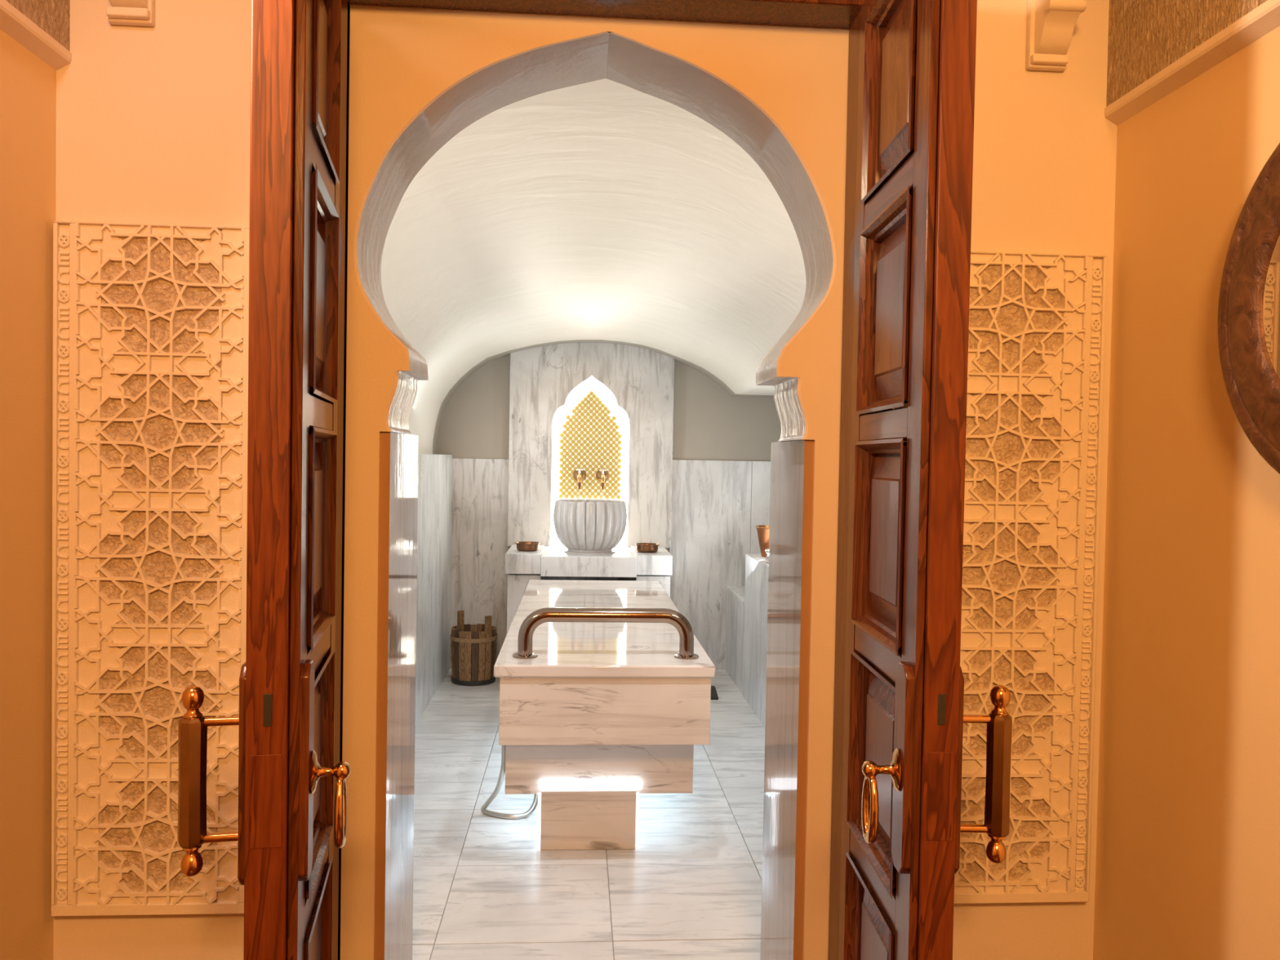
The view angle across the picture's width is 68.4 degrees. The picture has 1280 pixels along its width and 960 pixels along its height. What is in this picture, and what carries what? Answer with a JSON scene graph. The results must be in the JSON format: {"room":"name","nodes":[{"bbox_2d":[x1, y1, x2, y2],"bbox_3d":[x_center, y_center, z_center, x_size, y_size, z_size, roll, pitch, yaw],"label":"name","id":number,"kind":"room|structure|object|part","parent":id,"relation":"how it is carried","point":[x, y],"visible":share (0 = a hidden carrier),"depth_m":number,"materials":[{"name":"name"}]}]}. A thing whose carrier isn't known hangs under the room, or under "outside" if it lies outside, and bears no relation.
{"room":"spa","nodes":[
{"label":"spa","id":0,"kind":"room"},
{"bbox_2d":[0,29,56,959],"bbox_3d":[-1.086,0.060,-0.381,0.105,2.860,4.580,1,1,-4],"label":"wall","id":1,"kind":"structure","parent":0,"point":[28,84],"depth_m":1.80,"materials":[{"name":"paint"}]},
{"bbox_2d":[0,0,71,70],"bbox_3d":[-0.999,-0.971,-0.400,0.032,0.415,4.580,1,1,-4],"label":"trim","id":2,"kind":"structure","parent":1,"relation":"attached to","point":[42,27],"depth_m":1.79,"materials":[{"name":"paint"}]},
{"bbox_2d":[415,453,453,724],"bbox_3d":[-1.324,0.621,4.529,0.278,1.500,4.181,1,1,-4],"label":"wall","id":3,"kind":"structure","parent":0,"point":[434,527],"depth_m":5.76,"materials":[{"name":"stone"}]},
{"bbox_2d":[53,0,1117,959],"bbox_3d":[-0.091,0.021,2.050,2.410,2.860,0.140,1,1,-4],"label":"wall","id":4,"kind":"structure","parent":0,"point":[153,123],"depth_m":1.94,"materials":[{"name":"paint"}]},
{"bbox_2d":[106,0,155,26],"bbox_3d":[-1.010,-1.136,1.822,0.084,0.450,0.136,1,1,-4],"label":"corbel","id":5,"kind":"object","parent":4,"relation":"attached to","point":[119,12],"visible":1,"depth_m":1.87,"materials":[{"name":"paint"}]},
{"bbox_2d":[50,221,249,916],"bbox_3d":[-0.970,0.186,1.910,0.414,1.394,0.030,1,1,-4],"label":"carved panel","id":6,"kind":"object","parent":4,"relation":"attached to","point":[151,322],"visible":0.84,"depth_m":1.90,"materials":[{"name":"paint"}]},
{"bbox_2d":[177,0,351,959],"bbox_3d":[-0.637,0.211,1.704,0.262,2.453,0.517,1,1,-12],"label":"door","id":7,"kind":"structure","parent":4,"relation":"in","point":[286,720],"depth_m":1.47,"materials":[{"name":"red wood"}]},
{"bbox_3d":[-0.708,0.476,1.490,0.040,0.206,0.040,1,1,11],"label":"pull handle","id":8,"kind":"part","parent":7,"relation":"part of","materials":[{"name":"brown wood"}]},
{"bbox_3d":[-0.666,0.569,1.501,0.088,0.017,0.017,1,1,-12],"label":"handle post","id":9,"kind":"part","parent":7,"relation":"part of","materials":[{"name":"gold metal"}]},
{"bbox_3d":[-0.663,0.384,1.497,0.088,0.017,0.017,1,1,-12],"label":"handle post","id":10,"kind":"part","parent":7,"relation":"part of","materials":[{"name":"gold metal"}]},
{"bbox_3d":[-0.581,0.498,1.461,0.048,0.145,0.002,1,1,-12],"label":"edge plate","id":11,"kind":"part","parent":7,"relation":"part of","materials":[{"name":"red wood"}]},
{"bbox_3d":[-0.635,0.951,1.732,0.058,0.340,0.309,1,1,-12],"label":"panel","id":12,"kind":"part","parent":7,"relation":"part of","materials":[{"name":"red wood"}]},
{"bbox_3d":[-0.631,0.734,1.727,0.076,0.057,0.345,1,1,-12],"label":"rail","id":13,"kind":"part","parent":7,"relation":"part of","materials":[{"name":"red wood"}]},
{"bbox_3d":[-0.627,0.523,1.722,0.058,0.330,0.309,1,1,-12],"label":"panel","id":14,"kind":"part","parent":7,"relation":"part of","materials":[{"name":"red wood"}]},
{"bbox_3d":[-0.612,-0.336,1.702,0.058,0.340,0.309,1,1,-12],"label":"panel","id":15,"kind":"part","parent":7,"relation":"part of","materials":[{"name":"red wood"}]},
{"bbox_3d":[-0.620,0.095,1.712,0.058,0.340,0.309,1,1,-12],"label":"panel","id":16,"kind":"part","parent":7,"relation":"part of","materials":[{"name":"red wood"}]},
{"bbox_3d":[-0.623,0.311,1.717,0.076,0.057,0.345,1,1,-12],"label":"rail","id":17,"kind":"part","parent":7,"relation":"part of","materials":[{"name":"red wood"}]},
{"bbox_3d":[-0.607,0.951,1.738,0.038,0.376,0.345,1,1,-12],"label":"moulding","id":18,"kind":"part","parent":7,"relation":"part of","materials":[{"name":"red wood"}]},
{"bbox_3d":[-0.600,0.523,1.728,0.038,0.366,0.345,1,1,-12],"label":"moulding","id":19,"kind":"part","parent":7,"relation":"part of","materials":[{"name":"red wood"}]},
{"bbox_3d":[-0.616,-0.120,1.707,0.076,0.055,0.345,1,1,-12],"label":"rail","id":20,"kind":"part","parent":7,"relation":"part of","materials":[{"name":"red wood"}]},
{"bbox_3d":[-0.592,0.096,1.718,0.038,0.376,0.345,1,1,-12],"label":"moulding","id":21,"kind":"part","parent":7,"relation":"part of","materials":[{"name":"red wood"}]},
{"bbox_3d":[-0.604,-0.768,1.692,0.058,0.340,0.309,1,1,-12],"label":"panel","id":22,"kind":"part","parent":7,"relation":"part of","materials":[{"name":"red wood"}]},
{"bbox_3d":[-0.608,-0.552,1.697,0.076,0.057,0.345,1,1,-12],"label":"rail","id":23,"kind":"part","parent":7,"relation":"part of","materials":[{"name":"red wood"}]},
{"bbox_3d":[-0.585,-0.335,1.708,0.038,0.376,0.345,1,1,-12],"label":"moulding","id":24,"kind":"part","parent":7,"relation":"part of","materials":[{"name":"red wood"}]},
{"bbox_3d":[-0.577,-0.768,1.698,0.038,0.376,0.345,1,1,-12],"label":"moulding","id":25,"kind":"part","parent":7,"relation":"part of","materials":[{"name":"red wood"}]},
{"bbox_2d":[332,0,865,959],"bbox_3d":[-0.100,0.172,2.064,1.280,2.556,0.113,1,1,-4],"label":"frame","id":26,"kind":"object","parent":4,"relation":"attached to","point":[842,14],"visible":0.33,"depth_m":2.06,"materials":[{"name":"red wood"}]},
{"bbox_2d":[838,0,1012,959],"bbox_3d":[0.502,0.229,1.784,0.254,2.453,0.512,1,1,-1],"label":"door","id":27,"kind":"structure","parent":4,"relation":"in","point":[904,718],"depth_m":1.58,"materials":[{"name":"red wood"}]},
{"bbox_3d":[0.448,0.968,1.809,0.038,0.376,0.341,1,1,-1],"label":"moulding","id":28,"kind":"part","parent":27,"relation":"part of","materials":[{"name":"red wood"}]},
{"bbox_3d":[0.455,0.540,1.799,0.038,0.366,0.341,1,1,-1],"label":"moulding","id":29,"kind":"part","parent":27,"relation":"part of","materials":[{"name":"red wood"}]},
{"bbox_3d":[0.506,-0.968,1.764,0.068,0.059,0.341,1,1,-1],"label":"rail","id":30,"kind":"part","parent":27,"relation":"part of","materials":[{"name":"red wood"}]},
{"bbox_3d":[0.475,0.752,1.804,0.068,0.057,0.341,1,1,-1],"label":"rail","id":31,"kind":"part","parent":27,"relation":"part of","materials":[{"name":"red wood"}]},
{"bbox_3d":[0.472,0.969,1.809,0.050,0.340,0.305,1,1,-1],"label":"panel","id":32,"kind":"part","parent":27,"relation":"part of","materials":[{"name":"red wood"}]},
{"bbox_3d":[0.483,0.329,1.794,0.068,0.057,0.341,1,1,-1],"label":"rail","id":33,"kind":"part","parent":27,"relation":"part of","materials":[{"name":"red wood"}]},
{"bbox_3d":[0.463,0.113,1.789,0.038,0.376,0.341,1,1,-1],"label":"moulding","id":34,"kind":"part","parent":27,"relation":"part of","materials":[{"name":"red wood"}]},
{"bbox_3d":[0.479,0.541,1.799,0.050,0.330,0.305,1,1,-1],"label":"panel","id":35,"kind":"part","parent":27,"relation":"part of","materials":[{"name":"red wood"}]},
{"bbox_3d":[0.491,-0.102,1.784,0.068,0.055,0.341,1,1,-1],"label":"rail","id":36,"kind":"part","parent":27,"relation":"part of","materials":[{"name":"red wood"}]},
{"bbox_3d":[0.470,-0.318,1.779,0.038,0.376,0.341,1,1,-1],"label":"moulding","id":37,"kind":"part","parent":27,"relation":"part of","materials":[{"name":"red wood"}]},
{"bbox_3d":[0.487,0.113,1.789,0.050,0.340,0.305,1,1,-1],"label":"panel","id":38,"kind":"part","parent":27,"relation":"part of","materials":[{"name":"red wood"}]},
{"bbox_3d":[0.498,-0.534,1.774,0.068,0.057,0.341,1,1,-1],"label":"rail","id":39,"kind":"part","parent":27,"relation":"part of","materials":[{"name":"red wood"}]},
{"bbox_3d":[0.478,-0.751,1.769,0.038,0.376,0.341,1,1,-1],"label":"moulding","id":40,"kind":"part","parent":27,"relation":"part of","materials":[{"name":"red wood"}]},
{"bbox_3d":[0.494,-0.318,1.779,0.050,0.340,0.305,1,1,-1],"label":"panel","id":41,"kind":"part","parent":27,"relation":"part of","materials":[{"name":"red wood"}]},
{"bbox_3d":[0.502,-0.751,1.769,0.050,0.340,0.305,1,1,-1],"label":"panel","id":42,"kind":"part","parent":27,"relation":"part of","materials":[{"name":"red wood"}]},
{"bbox_3d":[0.518,-0.318,1.779,0.038,0.376,0.341,1,1,-1],"label":"moulding","id":43,"kind":"part","parent":27,"relation":"part of","materials":[{"name":"red wood"}]},
{"bbox_3d":[0.490,0.515,1.536,0.043,0.145,0.002,1,1,-1],"label":"edge plate","id":44,"kind":"part","parent":27,"relation":"part of","materials":[{"name":"brown wood"}]},
{"bbox_3d":[0.559,0.589,1.593,0.088,0.017,0.017,1,1,-1],"label":"handle post","id":45,"kind":"part","parent":27,"relation":"part of","materials":[{"name":"gold metal"}]},
{"bbox_3d":[0.563,0.403,1.589,0.088,0.017,0.017,1,1,-1],"label":"handle post","id":46,"kind":"part","parent":27,"relation":"part of","materials":[{"name":"gold metal"}]},
{"bbox_3d":[0.605,0.497,1.592,0.040,0.206,0.040,0,1,-23],"label":"pull handle","id":47,"kind":"part","parent":27,"relation":"part of","materials":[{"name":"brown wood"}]},
{"bbox_2d":[954,251,1107,903],"bbox_3d":[0.778,0.215,2.026,0.414,1.394,0.030,1,1,-4],"label":"carved panel","id":48,"kind":"object","parent":4,"relation":"attached to","point":[1037,334],"visible":0.58,"depth_m":2.02,"materials":[{"name":"paint"}]},
{"bbox_2d":[1026,0,1087,71],"bbox_3d":[0.874,-1.103,1.947,0.082,0.456,0.136,1,1,-4],"label":"corbel","id":49,"kind":"object","parent":4,"relation":"attached to","point":[1051,24],"visible":1,"depth_m":1.98,"materials":[{"name":"paint"}]},
{"bbox_3d":[0.870,-1.104,2.006,0.082,0.456,0.018,1,1,-4],"label":"plate","id":50,"kind":"part","parent":49,"relation":"part of","materials":[{"name":"paint"}]},
{"bbox_2d":[412,668,764,959],"bbox_3d":[0.103,1.480,2.248,3.150,0.061,9.600,1,1,-4],"label":"floor","id":51,"kind":"structure","parent":0,"point":[484,888],"depth_m":3.47,"materials":[{"name":"tile"}]},
{"bbox_2d":[450,610,497,685],"bbox_3d":[-1.102,1.106,6.250,0.309,0.445,0.309,1,1,-4],"label":"wooden bucket","id":52,"kind":"object","parent":51,"relation":"on","point":[473,651],"visible":0.99,"depth_m":6.13,"materials":[{"name":"brown wood"}]},
{"bbox_2d":[505,544,672,633],"bbox_3d":[-0.348,0.906,6.279,1.057,0.883,0.668,1,1,-4],"label":"countertop","id":53,"kind":"structure","parent":51,"relation":"on","point":[547,562],"depth_m":5.98,"materials":[{"name":"stone"}]},
{"bbox_2d":[505,544,544,573],"bbox_3d":[-0.758,0.521,6.252,0.224,0.126,0.648,1,1,-4],"label":"countertop","id":54,"kind":"structure","parent":53,"relation":"on","point":[517,562],"depth_m":5.93,"materials":[{"name":"stone"}]},
{"bbox_2d":[515,541,539,551],"bbox_3d":[-0.733,0.434,6.148,0.159,0.053,0.159,1,1,-4],"label":"copper bowl","id":55,"kind":"object","parent":53,"relation":"on","point":[526,546],"visible":1,"depth_m":6.09,"materials":[{"name":"brown metal"}]},
{"bbox_2d":[553,498,626,554],"bbox_3d":[-0.331,0.306,6.246,0.486,0.340,0.489,1,1,-4],"label":"basin","id":56,"kind":"object","parent":53,"relation":"in","point":[583,526],"visible":1,"depth_m":6.06,"materials":[{"name":"stone"}]},
{"bbox_2d":[635,542,659,552],"bbox_3d":[0.047,0.447,6.199,0.159,0.053,0.159,1,1,-4],"label":"copper bowl","id":57,"kind":"object","parent":53,"relation":"on","point":[640,547],"visible":1,"depth_m":6.14,"materials":[{"name":"brown metal"}]},
{"bbox_2d":[493,579,715,849],"bbox_3d":[-0.202,0.919,4.470,0.781,0.948,2.300,1,1,-4],"label":"massage table","id":58,"kind":"object","parent":51,"relation":"on","point":[605,686],"visible":1,"depth_m":3.57,"materials":[{"name":"stone"}]},
{"bbox_2d":[480,745,537,819],"bbox_3d":[-0.529,1.167,3.833,0.252,0.474,0.280,1,1,-4],"label":"shower hose","id":59,"kind":"object","parent":58,"relation":"attached to","point":[483,809],"visible":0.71,"depth_m":3.89,"materials":[{"name":"silver metal"}]},
{"bbox_2d":[711,685,718,699],"bbox_3d":[0.415,1.346,5.965,0.140,0.045,0.180,1,1,-4],"label":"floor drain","id":60,"kind":"object","parent":51,"relation":"on","point":[713,692],"visible":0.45,"depth_m":5.93,"materials":[{"name":"grey metal"}]},
{"bbox_2d":[724,586,745,693],"bbox_3d":[0.892,1.069,6.380,0.518,0.597,0.755,1,1,-4],"label":"bench","id":61,"kind":"object","parent":51,"relation":"on","point":[735,615],"visible":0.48,"depth_m":6.36,"materials":[{"name":"white stone"}]},
{"bbox_3d":[0.897,0.786,6.373,0.518,0.032,0.755,1,1,-4],"label":"seat","id":62,"kind":"part","parent":61,"relation":"part of","materials":[{"name":"stone"}]},
{"bbox_2d":[742,553,768,727],"bbox_3d":[1.025,0.963,4.402,0.518,0.905,3.200,1,1,-4],"label":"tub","id":63,"kind":"object","parent":51,"relation":"on","point":[756,594],"visible":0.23,"depth_m":5.59,"materials":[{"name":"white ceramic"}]},
{"bbox_2d":[755,524,769,557],"bbox_3d":[0.816,0.380,5.817,0.207,0.188,0.207,1,1,-4],"label":"copper cup","id":64,"kind":"object","parent":63,"relation":"on","point":[762,531],"visible":0.34,"depth_m":5.76,"materials":[{"name":"gold metal"}]},
{"bbox_2d":[764,548,768,561],"bbox_3d":[0.792,0.441,5.554,0.118,0.077,0.044,2,2,34],"label":"mixer tap","id":65,"kind":"object","parent":63,"relation":"on","point":[766,549],"visible":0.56,"depth_m":5.56,"materials":[{"name":"silver metal"}]},
{"bbox_2d":[381,78,806,454],"bbox_3d":[-0.011,-0.660,4.409,2.661,1.173,4.071,1,1,-4],"label":"vault","id":66,"kind":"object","parent":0,"point":[605,209],"visible":0.49,"depth_m":3.81,"materials":[{"name":"paint"}]},
{"bbox_2d":[340,4,848,959],"bbox_3d":[0.122,0.001,2.324,2.950,2.906,0.380,1,1,-4],"label":"wall","id":67,"kind":"structure","parent":0,"point":[419,77],"depth_m":2.14,"materials":[{"name":"paint"}]},
{"bbox_2d":[432,339,781,669],"bbox_3d":[-0.140,0.093,6.624,2.900,2.500,0.330,1,1,-4],"label":"wall","id":68,"kind":"structure","parent":0,"point":[722,438],"depth_m":6.70,"materials":[{"name":"grey stone"}]},
{"bbox_2d":[507,342,674,547],"bbox_3d":[-0.343,-0.246,6.628,1.143,1.430,0.080,1,1,-4],"label":"wall panel","id":69,"kind":"object","parent":68,"relation":"attached to","point":[641,380],"visible":1,"depth_m":6.58,"materials":[{"name":"grey stone"}]},
{"bbox_2d":[550,376,629,546],"bbox_3d":[-0.350,-0.131,6.639,0.540,1.200,0.054,1,1,-4],"label":"arched wall niche","id":70,"kind":"object","parent":69,"relation":"attached to","point":[590,433],"visible":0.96,"depth_m":6.64,"materials":[{"name":"gold metal"}]},
{"bbox_2d":[573,468,586,498],"bbox_3d":[-0.425,0.079,6.589,0.096,0.320,0.115,1,1,-4],"label":"tap","id":71,"kind":"object","parent":70,"relation":"attached to","point":[579,474],"visible":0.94,"depth_m":6.62,"materials":[{"name":"brown metal"}]},
{"bbox_3d":[-0.359,0.306,6.666,0.540,0.325,0.012,1,1,-4],"label":"light panel","id":72,"kind":"part","parent":70,"relation":"part of","materials":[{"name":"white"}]},
{"bbox_2d":[595,468,608,499],"bbox_3d":[-0.262,0.081,6.599,0.096,0.320,0.115,1,1,-4],"label":"tap","id":73,"kind":"object","parent":70,"relation":"attached to","point":[602,475],"visible":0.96,"depth_m":6.63,"materials":[{"name":"brown metal"}]},
{"bbox_3d":[-0.259,0.043,6.553,0.024,0.048,0.024,1,1,-4],"label":"spout","id":74,"kind":"part","parent":73,"relation":"part of","materials":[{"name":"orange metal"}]},
{"bbox_3d":[-0.259,-0.053,6.579,0.048,0.046,0.014,1,1,-4],"label":"handle","id":75,"kind":"part","parent":73,"relation":"part of","materials":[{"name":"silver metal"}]},
{"bbox_2d":[1093,26,1279,959],"bbox_3d":[1.216,0.097,-0.228,0.100,2.860,4.580,1,1,-4],"label":"wall","id":76,"kind":"structure","parent":0,"point":[1188,856],"depth_m":1.78,"materials":[{"name":"paint"}]},
{"bbox_2d":[1104,0,1279,125],"bbox_3d":[1.169,-0.926,-0.257,0.032,0.435,4.580,1,1,-4],"label":"trim","id":77,"kind":"structure","parent":76,"relation":"attached to","point":[1156,47],"depth_m":1.82,"materials":[{"name":"paint"}]},
{"bbox_2d":[1217,142,1279,474],"bbox_3d":[1.043,-0.278,1.335,0.051,0.636,0.636,1,1,-4],"label":"round mirror","id":78,"kind":"object","parent":76,"relation":"attached to","point":[1249,306],"visible":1,"depth_m":1.54,"materials":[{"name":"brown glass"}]},
{"bbox_2d":[1262,234,1279,379],"bbox_3d":[1.029,-0.278,1.334,0.006,0.398,0.398,1,1,-4],"label":"mirror glass","id":79,"kind":"object","parent":78,"relation":"attached to","point":[1271,242],"depth_m":1.51,"materials":[{"name":"white"}]}
]}

